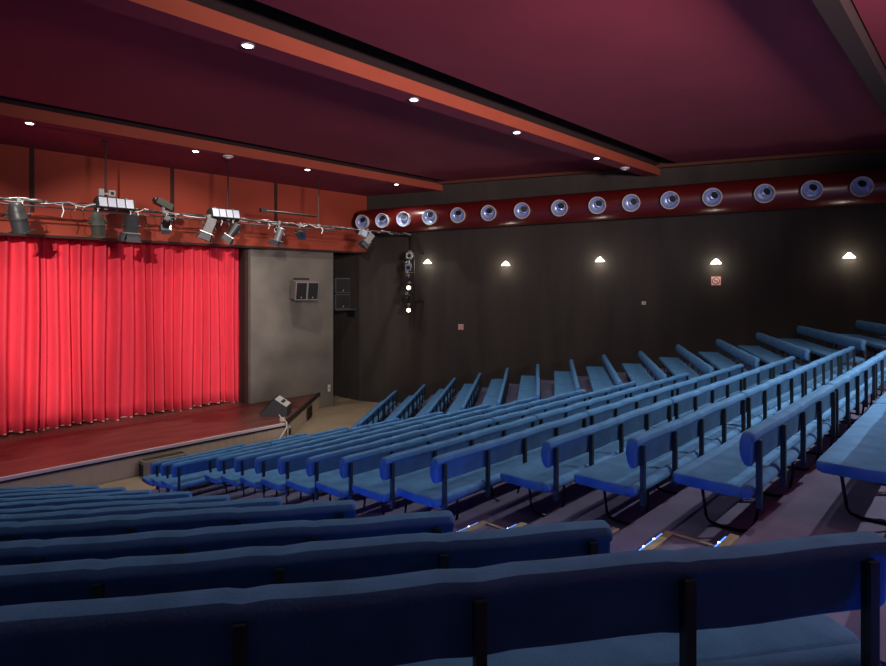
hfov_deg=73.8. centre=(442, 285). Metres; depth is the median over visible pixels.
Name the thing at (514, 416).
bench
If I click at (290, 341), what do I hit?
wall
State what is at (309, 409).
vent grille
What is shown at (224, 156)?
smoke detector
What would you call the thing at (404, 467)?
bench
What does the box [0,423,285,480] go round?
trim
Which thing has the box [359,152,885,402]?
wall
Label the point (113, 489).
bench
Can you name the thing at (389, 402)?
bench
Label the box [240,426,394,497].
bench
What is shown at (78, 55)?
ceiling
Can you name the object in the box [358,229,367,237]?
projector
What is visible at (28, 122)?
ceiling spotlight
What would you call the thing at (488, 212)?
air nozzle
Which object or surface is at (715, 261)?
wall sconce
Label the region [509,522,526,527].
stair nosing
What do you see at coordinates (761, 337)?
bench
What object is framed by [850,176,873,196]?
air nozzle
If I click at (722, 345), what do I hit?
bench
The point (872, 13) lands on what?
ceiling
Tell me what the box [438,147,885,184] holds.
trim
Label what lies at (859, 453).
bench
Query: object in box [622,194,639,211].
air nozzle
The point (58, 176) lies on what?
wall header
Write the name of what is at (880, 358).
bench
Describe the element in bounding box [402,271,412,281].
lantern
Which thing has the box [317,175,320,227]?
pole
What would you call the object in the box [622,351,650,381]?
bench
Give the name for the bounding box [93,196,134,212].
floodlight
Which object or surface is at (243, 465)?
bench
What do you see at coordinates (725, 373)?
bench
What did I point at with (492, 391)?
bench
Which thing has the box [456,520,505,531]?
step
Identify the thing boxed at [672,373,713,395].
bench
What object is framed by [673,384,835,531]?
bench
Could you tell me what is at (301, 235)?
lantern
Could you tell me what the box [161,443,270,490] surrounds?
bench
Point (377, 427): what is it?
bench
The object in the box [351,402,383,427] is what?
bench
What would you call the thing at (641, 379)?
bench
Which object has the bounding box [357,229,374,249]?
lantern
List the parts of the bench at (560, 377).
seat, backrest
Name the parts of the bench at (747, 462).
leg, seat, post, leg, post, backrest, post, leg, post, post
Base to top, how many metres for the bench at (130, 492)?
0.828 m
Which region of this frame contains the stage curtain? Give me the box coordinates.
[0,236,238,434]
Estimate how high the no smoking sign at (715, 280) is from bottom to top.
0.270 m
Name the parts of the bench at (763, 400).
post, seat, post, backrest, post, post, post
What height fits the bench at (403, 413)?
0.828 m
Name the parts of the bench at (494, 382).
seat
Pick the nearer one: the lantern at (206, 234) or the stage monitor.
the lantern at (206, 234)
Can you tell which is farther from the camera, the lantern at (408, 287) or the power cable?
the lantern at (408, 287)
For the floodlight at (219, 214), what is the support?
attached to the bar at (12, 199)
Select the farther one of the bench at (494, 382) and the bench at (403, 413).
the bench at (494, 382)
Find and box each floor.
[96,396,378,490]
[152,382,885,665]
[380,336,885,420]
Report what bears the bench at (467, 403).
on the floor at (547, 386)
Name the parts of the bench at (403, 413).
seat, backrest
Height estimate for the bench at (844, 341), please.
0.828 m
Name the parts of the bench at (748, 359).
seat, backrest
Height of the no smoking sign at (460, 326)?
0.200 m
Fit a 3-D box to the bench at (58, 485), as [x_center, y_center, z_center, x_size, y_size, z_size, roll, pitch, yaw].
[-6.553,3.196,8.287,2.665,0.828,0.581,0,0,-10]
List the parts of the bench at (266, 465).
seat, post, backrest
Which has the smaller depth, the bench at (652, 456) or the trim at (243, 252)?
the bench at (652, 456)
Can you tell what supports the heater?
on the floor at (344, 412)
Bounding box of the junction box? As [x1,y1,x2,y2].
[99,188,115,196]
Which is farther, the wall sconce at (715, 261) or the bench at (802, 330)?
the wall sconce at (715, 261)
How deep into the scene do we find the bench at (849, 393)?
6.83 m
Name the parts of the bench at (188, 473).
post, seat, post, backrest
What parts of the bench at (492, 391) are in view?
seat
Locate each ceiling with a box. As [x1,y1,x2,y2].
[0,0,614,180]
[0,119,430,195]
[256,0,885,162]
[852,0,885,66]
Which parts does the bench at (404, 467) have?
seat, post, leg, backrest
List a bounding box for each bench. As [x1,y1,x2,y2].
[0,484,74,489]
[0,485,99,493]
[0,487,125,497]
[0,489,151,502]
[0,491,191,508]
[0,495,229,514]
[0,497,281,521]
[0,500,355,541]
[0,510,453,565]
[0,520,612,605]
[0,531,885,665]
[142,444,244,492]
[151,447,240,491]
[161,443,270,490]
[204,429,347,493]
[221,428,369,496]
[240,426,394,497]
[241,433,306,448]
[261,424,423,503]
[270,427,347,445]
[286,422,455,501]
[316,419,492,507]
[346,418,399,431]
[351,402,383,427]
[352,416,536,514]
[366,390,396,421]
[369,412,443,430]
[384,398,412,420]
[394,384,425,416]
[394,403,490,429]
[396,412,587,519]
[415,393,443,416]
[422,409,486,428]
[425,378,455,410]
[447,388,473,412]
[453,403,529,427]
[454,373,481,406]
[481,383,505,406]
[485,375,507,396]
[485,397,536,412]
[489,368,508,387]
[491,394,586,425]
[500,399,672,516]
[517,377,540,399]
[518,364,539,391]
[528,389,585,407]
[533,390,628,425]
[554,359,575,384]
[554,371,579,395]
[574,393,745,524]
[584,385,674,425]
[585,381,636,400]
[586,354,611,380]
[590,366,621,390]
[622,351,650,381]
[625,372,688,397]
[628,360,666,385]
[651,374,742,427]
[659,344,692,376]
[669,353,713,378]
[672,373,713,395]
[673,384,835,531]
[698,339,733,368]
[710,346,759,371]
[711,364,743,382]
[725,364,771,396]
[727,368,804,429]
[738,332,777,365]
[753,338,809,373]
[755,356,795,384]
[773,360,875,454]
[779,325,823,361]
[785,352,839,394]
[799,331,866,366]
[816,403,885,524]
[825,346,854,374]
[835,350,885,414]
[841,320,877,354]
[859,323,885,357]
[874,392,885,403]
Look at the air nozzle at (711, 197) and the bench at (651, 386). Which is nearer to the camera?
the bench at (651, 386)
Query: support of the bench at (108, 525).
on the floor
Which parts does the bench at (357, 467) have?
seat, post, backrest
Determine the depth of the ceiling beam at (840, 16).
8.22 m
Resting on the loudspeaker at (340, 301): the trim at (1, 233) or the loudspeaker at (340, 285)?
the loudspeaker at (340, 285)
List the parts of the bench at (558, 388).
seat, backrest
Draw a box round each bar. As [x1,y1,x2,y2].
[0,197,418,235]
[259,208,315,216]
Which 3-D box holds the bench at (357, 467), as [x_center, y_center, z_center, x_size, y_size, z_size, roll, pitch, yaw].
[-0.381,2.321,7.695,0.581,0.828,2.665,0,0,43]
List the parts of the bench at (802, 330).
seat, backrest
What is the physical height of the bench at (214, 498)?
0.828 m
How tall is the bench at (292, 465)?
0.828 m
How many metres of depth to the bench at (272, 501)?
4.21 m
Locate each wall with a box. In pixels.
[247,248,358,407]
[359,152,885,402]
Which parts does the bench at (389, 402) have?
seat, post, backrest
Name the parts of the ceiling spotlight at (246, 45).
bulb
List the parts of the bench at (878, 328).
seat, backrest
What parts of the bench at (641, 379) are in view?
seat, backrest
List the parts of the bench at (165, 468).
seat, post, backrest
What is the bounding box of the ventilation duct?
[356,168,885,233]
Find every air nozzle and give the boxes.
[355,215,368,228]
[375,213,388,227]
[396,212,410,226]
[422,210,436,224]
[450,207,465,222]
[481,205,495,220]
[514,202,529,218]
[551,200,567,215]
[588,197,605,213]
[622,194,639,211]
[660,191,678,208]
[702,188,721,206]
[754,184,774,202]
[800,180,822,199]
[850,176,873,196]
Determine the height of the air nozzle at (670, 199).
0.508 m
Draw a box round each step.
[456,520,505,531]
[639,531,714,549]
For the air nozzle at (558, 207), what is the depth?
18.00 m
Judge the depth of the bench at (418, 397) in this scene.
18.19 m
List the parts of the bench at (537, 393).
seat, backrest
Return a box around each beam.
[0,102,441,191]
[79,0,659,176]
[812,0,885,114]
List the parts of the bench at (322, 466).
seat, post, backrest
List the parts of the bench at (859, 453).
seat, leg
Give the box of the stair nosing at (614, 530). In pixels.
[611,527,619,534]
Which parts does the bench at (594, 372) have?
seat, backrest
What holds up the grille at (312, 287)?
attached to the loudspeaker at (301, 288)
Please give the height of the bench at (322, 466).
0.828 m
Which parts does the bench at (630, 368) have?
seat, backrest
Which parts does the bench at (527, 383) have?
seat, backrest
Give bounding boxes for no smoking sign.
[458,324,463,329]
[711,276,720,285]
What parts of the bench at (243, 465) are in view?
seat, post, backrest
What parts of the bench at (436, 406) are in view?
seat, backrest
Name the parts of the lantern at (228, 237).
barn door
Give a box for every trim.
[0,232,367,253]
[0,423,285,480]
[29,148,33,211]
[170,168,173,222]
[239,248,247,402]
[274,183,276,230]
[283,392,319,425]
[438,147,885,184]
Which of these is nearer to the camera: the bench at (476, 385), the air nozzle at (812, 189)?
the air nozzle at (812, 189)
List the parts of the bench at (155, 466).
seat, post, backrest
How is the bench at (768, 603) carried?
on the floor
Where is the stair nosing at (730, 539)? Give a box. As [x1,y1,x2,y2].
[714,533,738,546]
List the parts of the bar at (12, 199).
rail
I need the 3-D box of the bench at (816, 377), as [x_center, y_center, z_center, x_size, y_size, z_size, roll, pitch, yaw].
[5.847,1.573,9.555,0.581,0.827,2.665,0,0,43]
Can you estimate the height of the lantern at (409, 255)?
0.306 m
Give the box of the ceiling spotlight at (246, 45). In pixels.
[240,42,254,48]
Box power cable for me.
[279,414,286,437]
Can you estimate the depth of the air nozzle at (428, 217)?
19.73 m
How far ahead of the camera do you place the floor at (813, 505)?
4.88 m
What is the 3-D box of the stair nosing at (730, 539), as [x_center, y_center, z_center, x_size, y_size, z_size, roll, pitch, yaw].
[1.462,1.609,3.364,0.075,0.027,1.190,0,0,43]
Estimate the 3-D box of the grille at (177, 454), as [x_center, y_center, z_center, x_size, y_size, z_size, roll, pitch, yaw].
[-6.457,3.933,13.642,0.190,0.011,0.900,0,0,43]
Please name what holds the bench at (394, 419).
on the floor at (813, 505)
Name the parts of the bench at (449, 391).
seat, backrest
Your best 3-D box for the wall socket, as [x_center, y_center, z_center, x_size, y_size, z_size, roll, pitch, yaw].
[-4.283,4.020,16.311,0.050,0.252,0.319,0,0,0]
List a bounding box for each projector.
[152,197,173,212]
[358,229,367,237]
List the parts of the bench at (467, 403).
seat, backrest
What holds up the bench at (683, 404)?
on the floor at (813, 505)
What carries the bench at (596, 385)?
on the floor at (547, 386)
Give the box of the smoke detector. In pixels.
[223,155,232,158]
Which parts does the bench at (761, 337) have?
seat, backrest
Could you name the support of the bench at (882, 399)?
on the floor at (813, 505)
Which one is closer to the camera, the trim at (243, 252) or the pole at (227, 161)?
the pole at (227, 161)
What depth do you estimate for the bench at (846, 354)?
10.87 m
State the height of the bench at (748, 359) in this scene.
0.828 m
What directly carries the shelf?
attached to the wall at (290, 341)
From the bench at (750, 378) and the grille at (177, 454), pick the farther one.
the grille at (177, 454)
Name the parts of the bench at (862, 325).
seat, backrest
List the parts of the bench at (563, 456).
leg, post, seat, post, backrest, post, post, post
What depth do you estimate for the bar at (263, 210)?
17.01 m
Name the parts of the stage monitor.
label plate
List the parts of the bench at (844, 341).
seat, backrest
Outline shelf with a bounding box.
[333,309,355,316]
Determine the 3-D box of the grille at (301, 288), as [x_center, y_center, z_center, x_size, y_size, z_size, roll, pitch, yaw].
[-4.659,0.168,19.436,0.340,0.534,0.105,0,0,-35]
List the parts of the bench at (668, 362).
seat, backrest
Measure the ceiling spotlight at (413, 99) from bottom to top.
0.047 m
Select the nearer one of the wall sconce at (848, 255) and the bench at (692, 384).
the bench at (692, 384)
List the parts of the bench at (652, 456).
leg, post, seat, leg, post, backrest, post, post, post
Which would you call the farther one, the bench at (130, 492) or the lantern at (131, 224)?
the lantern at (131, 224)
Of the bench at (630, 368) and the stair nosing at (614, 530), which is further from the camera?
the bench at (630, 368)
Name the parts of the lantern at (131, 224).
barn door, barn door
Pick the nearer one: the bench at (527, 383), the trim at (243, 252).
the bench at (527, 383)
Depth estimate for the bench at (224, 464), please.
10.08 m
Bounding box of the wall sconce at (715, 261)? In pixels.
[711,259,720,264]
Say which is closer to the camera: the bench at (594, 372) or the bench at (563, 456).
the bench at (563, 456)
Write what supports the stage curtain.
on the stage at (28, 451)
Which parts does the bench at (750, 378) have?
seat, post, backrest, post, post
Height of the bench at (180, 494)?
0.828 m
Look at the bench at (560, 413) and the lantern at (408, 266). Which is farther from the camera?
the lantern at (408, 266)
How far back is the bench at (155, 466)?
11.65 m
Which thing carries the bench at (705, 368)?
on the floor at (547, 386)
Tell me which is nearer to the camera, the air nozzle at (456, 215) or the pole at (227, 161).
the pole at (227, 161)
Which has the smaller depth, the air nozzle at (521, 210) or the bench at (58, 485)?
the bench at (58, 485)
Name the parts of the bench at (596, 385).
seat, backrest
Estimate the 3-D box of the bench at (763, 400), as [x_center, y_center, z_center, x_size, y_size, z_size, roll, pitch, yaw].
[4.023,1.573,7.593,0.581,0.828,2.665,0,0,43]
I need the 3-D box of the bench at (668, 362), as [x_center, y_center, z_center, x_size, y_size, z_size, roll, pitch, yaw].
[6.229,2.078,15.859,0.581,0.828,2.275,0,0,14]
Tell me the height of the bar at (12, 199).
0.434 m
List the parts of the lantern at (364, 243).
barn door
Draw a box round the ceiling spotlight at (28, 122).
[24,121,34,124]
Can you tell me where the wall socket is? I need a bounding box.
[287,425,290,435]
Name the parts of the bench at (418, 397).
seat, post, backrest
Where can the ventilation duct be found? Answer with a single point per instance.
(737, 195)
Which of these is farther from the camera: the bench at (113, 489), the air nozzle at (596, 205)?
the air nozzle at (596, 205)
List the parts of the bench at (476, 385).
seat, backrest, post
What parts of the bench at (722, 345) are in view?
seat, backrest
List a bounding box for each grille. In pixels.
[142,451,184,460]
[296,283,306,298]
[307,405,311,419]
[308,283,317,298]
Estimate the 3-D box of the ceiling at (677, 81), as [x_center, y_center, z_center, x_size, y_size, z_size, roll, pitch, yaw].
[1.235,-3.700,7.519,5.330,0.100,26.668,0,0,43]
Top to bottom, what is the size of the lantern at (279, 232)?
0.763 m
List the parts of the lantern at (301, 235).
colour frame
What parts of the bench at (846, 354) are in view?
seat, post, backrest, post, post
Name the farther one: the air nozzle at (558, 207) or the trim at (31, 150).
the air nozzle at (558, 207)
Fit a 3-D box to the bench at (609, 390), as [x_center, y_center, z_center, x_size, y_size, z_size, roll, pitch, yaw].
[3.037,2.322,11.357,0.581,0.827,1.965,0,0,43]
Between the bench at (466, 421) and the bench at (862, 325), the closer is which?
the bench at (466, 421)
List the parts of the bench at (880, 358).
seat, leg, post, backrest, post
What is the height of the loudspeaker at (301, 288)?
0.742 m
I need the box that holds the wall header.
[0,144,366,251]
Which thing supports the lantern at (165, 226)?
hanging from the bar at (12, 199)
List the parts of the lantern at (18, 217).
colour frame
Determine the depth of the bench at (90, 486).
7.53 m
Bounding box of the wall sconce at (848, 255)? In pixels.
[843,253,854,258]
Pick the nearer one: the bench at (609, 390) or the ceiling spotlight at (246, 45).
the ceiling spotlight at (246, 45)
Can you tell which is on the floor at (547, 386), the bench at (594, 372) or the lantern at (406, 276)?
the bench at (594, 372)
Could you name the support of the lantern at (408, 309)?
attached to the boom
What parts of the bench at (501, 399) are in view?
seat, backrest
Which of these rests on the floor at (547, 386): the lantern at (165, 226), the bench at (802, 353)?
the bench at (802, 353)
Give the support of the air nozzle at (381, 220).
attached to the ventilation duct
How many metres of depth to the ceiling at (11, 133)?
15.62 m
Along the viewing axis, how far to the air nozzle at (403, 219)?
20.12 m
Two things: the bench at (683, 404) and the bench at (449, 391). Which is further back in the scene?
the bench at (449, 391)
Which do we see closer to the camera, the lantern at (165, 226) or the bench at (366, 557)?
the bench at (366, 557)
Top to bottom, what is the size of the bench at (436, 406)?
0.828 m
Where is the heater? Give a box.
[139,451,186,476]
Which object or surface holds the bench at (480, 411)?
on the floor at (813, 505)
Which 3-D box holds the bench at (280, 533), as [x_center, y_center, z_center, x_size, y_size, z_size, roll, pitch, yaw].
[-1.300,1.596,3.095,2.665,0.828,0.581,0,0,-10]
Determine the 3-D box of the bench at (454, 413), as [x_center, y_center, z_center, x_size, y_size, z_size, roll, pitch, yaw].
[-0.105,2.882,11.598,0.581,0.828,2.705,0,0,43]
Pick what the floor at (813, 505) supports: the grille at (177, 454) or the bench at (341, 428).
the bench at (341, 428)
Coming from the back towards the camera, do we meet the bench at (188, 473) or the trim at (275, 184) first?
the trim at (275, 184)
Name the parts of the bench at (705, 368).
seat, backrest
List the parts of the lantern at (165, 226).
colour frame, barn door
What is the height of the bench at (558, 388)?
0.828 m
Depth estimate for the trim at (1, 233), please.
16.85 m
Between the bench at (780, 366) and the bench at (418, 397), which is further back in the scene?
the bench at (418, 397)
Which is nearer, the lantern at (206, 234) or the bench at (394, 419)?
the bench at (394, 419)
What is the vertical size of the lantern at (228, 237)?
0.768 m
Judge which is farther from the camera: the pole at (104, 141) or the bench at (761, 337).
the bench at (761, 337)
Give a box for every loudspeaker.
[290,278,318,299]
[333,278,349,292]
[333,294,349,308]
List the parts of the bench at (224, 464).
seat, post, backrest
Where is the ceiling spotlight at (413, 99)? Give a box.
[408,97,418,101]
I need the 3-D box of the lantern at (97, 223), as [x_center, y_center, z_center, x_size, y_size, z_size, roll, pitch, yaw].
[-7.883,-1.486,13.498,0.365,0.749,0.393,0,0,-11]
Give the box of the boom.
[413,235,423,326]
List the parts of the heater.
panel, panel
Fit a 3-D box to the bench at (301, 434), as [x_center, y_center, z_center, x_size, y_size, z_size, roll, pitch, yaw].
[-3.696,3.630,12.561,0.581,0.828,1.535,0,0,43]
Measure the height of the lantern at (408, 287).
0.340 m
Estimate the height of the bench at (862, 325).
0.828 m
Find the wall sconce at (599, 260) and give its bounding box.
[595,257,604,262]
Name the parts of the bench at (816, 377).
post, seat, post, backrest, post, post, post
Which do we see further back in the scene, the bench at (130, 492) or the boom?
the boom
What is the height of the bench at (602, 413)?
0.828 m
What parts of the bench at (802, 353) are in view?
seat, backrest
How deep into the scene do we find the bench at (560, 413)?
8.63 m
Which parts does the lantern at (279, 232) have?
barn door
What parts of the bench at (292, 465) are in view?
seat, post, backrest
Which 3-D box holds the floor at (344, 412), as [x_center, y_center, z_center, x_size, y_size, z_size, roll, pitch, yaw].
[-5.049,4.450,12.900,15.000,0.300,25.940,0,0,43]
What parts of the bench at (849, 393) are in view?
seat, leg, post, leg, post, backrest, leg, post, post, post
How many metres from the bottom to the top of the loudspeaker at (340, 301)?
0.560 m
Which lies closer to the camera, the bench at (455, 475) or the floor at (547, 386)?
the bench at (455, 475)
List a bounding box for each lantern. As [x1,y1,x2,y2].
[4,197,35,233]
[87,208,108,236]
[117,211,141,242]
[159,211,172,234]
[196,214,217,242]
[219,220,240,244]
[268,221,284,247]
[294,223,306,239]
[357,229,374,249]
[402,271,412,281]
[402,292,412,302]
[405,260,412,270]
[405,281,412,290]
[405,303,412,312]
[406,251,413,259]
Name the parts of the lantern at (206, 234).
barn door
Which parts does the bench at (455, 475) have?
leg, post, seat, post, leg, backrest, post, post, post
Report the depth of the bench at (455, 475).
5.76 m
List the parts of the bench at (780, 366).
seat, post, backrest, post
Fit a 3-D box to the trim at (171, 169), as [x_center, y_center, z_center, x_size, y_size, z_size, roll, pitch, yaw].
[-7.700,-2.575,16.777,0.030,1.550,0.100,0,0,43]
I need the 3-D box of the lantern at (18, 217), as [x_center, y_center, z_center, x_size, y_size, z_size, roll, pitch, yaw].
[-8.902,-1.468,12.402,0.380,0.783,0.488,0,0,-2]
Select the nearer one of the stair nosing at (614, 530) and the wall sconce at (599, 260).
the stair nosing at (614, 530)
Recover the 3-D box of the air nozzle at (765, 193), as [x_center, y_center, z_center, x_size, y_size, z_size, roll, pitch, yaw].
[8.634,-2.477,15.853,0.511,0.509,0.247,0,0,24]
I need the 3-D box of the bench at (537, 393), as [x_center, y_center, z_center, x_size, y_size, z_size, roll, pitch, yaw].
[2.112,2.854,14.545,0.581,0.828,2.665,0,0,9]
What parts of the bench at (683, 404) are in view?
post, seat, post, backrest, post, post, post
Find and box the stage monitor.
[260,396,290,416]
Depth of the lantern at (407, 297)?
20.34 m
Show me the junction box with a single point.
(112, 193)
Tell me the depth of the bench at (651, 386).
10.66 m
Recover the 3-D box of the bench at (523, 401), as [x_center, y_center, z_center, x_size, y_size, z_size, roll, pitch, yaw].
[1.194,2.696,11.775,0.581,0.827,1.645,0,0,43]
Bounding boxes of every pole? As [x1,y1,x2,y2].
[102,140,108,209]
[225,160,230,219]
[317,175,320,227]
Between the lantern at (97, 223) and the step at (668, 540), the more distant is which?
the lantern at (97, 223)
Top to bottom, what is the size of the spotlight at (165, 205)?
0.376 m
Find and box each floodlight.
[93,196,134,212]
[206,207,240,221]
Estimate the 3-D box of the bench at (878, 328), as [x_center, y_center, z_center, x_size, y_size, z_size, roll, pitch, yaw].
[9.851,1.306,13.148,0.581,0.828,2.665,0,0,20]
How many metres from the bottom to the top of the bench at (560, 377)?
0.828 m
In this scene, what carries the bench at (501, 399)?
on the floor at (547, 386)
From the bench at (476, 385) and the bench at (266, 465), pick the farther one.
the bench at (476, 385)
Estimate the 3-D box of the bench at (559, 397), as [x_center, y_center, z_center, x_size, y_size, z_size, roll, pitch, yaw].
[2.050,2.509,11.499,0.581,0.827,1.975,0,0,43]
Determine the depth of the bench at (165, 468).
10.94 m

